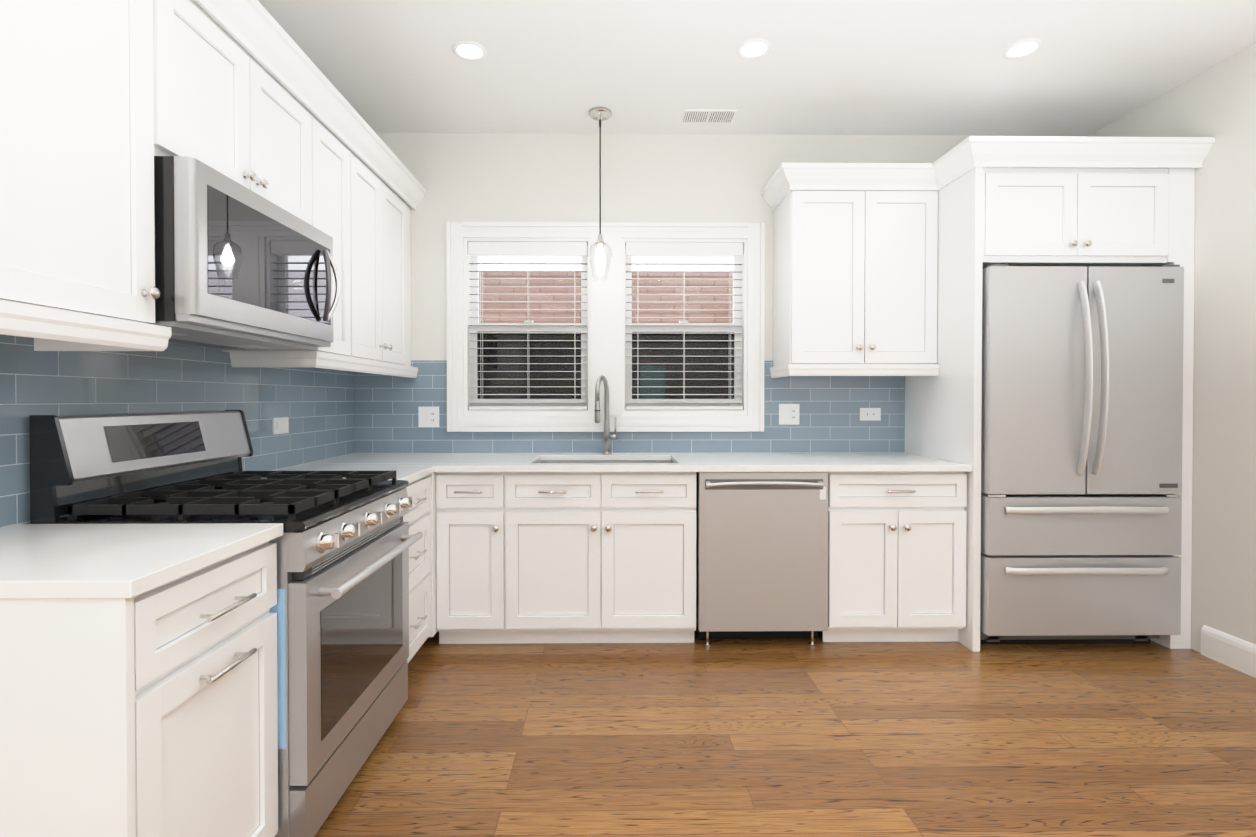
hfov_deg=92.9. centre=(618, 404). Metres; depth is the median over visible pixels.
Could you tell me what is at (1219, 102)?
wall
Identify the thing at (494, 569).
base cabinet
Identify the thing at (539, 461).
sink basin
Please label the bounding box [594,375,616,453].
faucet
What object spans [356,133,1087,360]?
wall
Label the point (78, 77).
upper cabinet
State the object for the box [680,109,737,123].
ceiling vent
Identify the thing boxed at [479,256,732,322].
backdrop
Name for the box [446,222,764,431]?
window
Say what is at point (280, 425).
electrical outlet plate
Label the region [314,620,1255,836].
floor
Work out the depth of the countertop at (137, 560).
1.20 m
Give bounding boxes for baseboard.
[1200,625,1255,677]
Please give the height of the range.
1.132 m
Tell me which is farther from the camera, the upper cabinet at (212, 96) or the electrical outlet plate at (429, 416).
the electrical outlet plate at (429, 416)
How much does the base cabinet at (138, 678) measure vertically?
0.835 m
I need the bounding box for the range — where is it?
[29,410,422,836]
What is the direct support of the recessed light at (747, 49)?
in the ceiling
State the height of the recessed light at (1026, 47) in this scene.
0.007 m
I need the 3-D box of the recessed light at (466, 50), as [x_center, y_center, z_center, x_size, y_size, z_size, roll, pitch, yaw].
[-0.640,-1.525,2.567,0.142,0.007,0.141,0,1,-1]
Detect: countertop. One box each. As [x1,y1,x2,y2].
[0,523,282,599]
[261,464,435,483]
[308,452,971,471]
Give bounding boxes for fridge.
[980,264,1183,643]
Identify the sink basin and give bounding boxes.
[538,460,672,462]
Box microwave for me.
[149,156,339,349]
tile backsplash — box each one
[0,334,353,527]
[354,360,904,452]
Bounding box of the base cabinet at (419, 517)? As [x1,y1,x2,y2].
[403,476,431,662]
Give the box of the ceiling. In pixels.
[258,0,1255,135]
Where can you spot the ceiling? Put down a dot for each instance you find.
(888, 67)
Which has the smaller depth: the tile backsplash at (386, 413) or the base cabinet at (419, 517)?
the base cabinet at (419, 517)
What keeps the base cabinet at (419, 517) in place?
on the floor
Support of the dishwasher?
on the floor
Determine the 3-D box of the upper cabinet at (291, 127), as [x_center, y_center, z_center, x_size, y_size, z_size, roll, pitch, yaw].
[-1.313,-0.911,2.003,0.348,0.575,0.446,0,1,-1]
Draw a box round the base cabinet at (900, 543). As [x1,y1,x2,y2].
[822,472,971,650]
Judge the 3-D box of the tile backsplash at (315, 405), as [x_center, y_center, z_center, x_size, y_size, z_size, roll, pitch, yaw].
[-1.487,0.033,2.198,0.008,0.545,2.352,0,1,-1]
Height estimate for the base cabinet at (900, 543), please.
0.835 m
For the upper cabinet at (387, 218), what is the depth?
2.93 m
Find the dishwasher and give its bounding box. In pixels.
[696,472,827,645]
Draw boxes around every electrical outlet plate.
[272,417,288,434]
[418,407,438,426]
[779,404,798,424]
[860,408,880,420]
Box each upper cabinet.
[0,0,167,331]
[156,0,267,199]
[222,80,363,363]
[268,28,315,227]
[312,128,417,371]
[768,164,943,371]
[944,140,1203,291]
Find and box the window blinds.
[468,242,742,409]
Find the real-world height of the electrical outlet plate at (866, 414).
0.072 m
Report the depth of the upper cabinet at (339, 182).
2.46 m
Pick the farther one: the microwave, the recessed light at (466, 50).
the recessed light at (466, 50)
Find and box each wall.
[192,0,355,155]
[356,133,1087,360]
[1088,43,1255,651]
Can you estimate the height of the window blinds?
0.953 m
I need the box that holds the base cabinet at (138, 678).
[0,543,277,836]
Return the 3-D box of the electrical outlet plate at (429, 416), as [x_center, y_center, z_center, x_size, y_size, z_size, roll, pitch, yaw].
[-1.074,0.068,3.374,0.116,0.118,0.010,0,1,-1]
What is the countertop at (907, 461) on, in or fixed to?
on the base cabinet at (900, 543)
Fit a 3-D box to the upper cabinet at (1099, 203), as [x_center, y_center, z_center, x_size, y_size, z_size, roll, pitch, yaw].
[2.177,-0.939,3.092,1.008,0.540,0.638,0,1,-1]
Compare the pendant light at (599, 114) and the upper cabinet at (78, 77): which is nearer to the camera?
the upper cabinet at (78, 77)
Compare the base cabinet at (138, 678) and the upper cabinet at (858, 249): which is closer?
the base cabinet at (138, 678)
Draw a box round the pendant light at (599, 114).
[588,107,612,281]
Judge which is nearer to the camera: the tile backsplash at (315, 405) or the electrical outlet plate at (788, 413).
the tile backsplash at (315, 405)
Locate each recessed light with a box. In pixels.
[452,41,486,60]
[737,38,770,58]
[1003,38,1042,58]
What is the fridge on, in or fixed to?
on the floor
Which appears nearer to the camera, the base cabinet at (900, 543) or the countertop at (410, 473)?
the countertop at (410, 473)

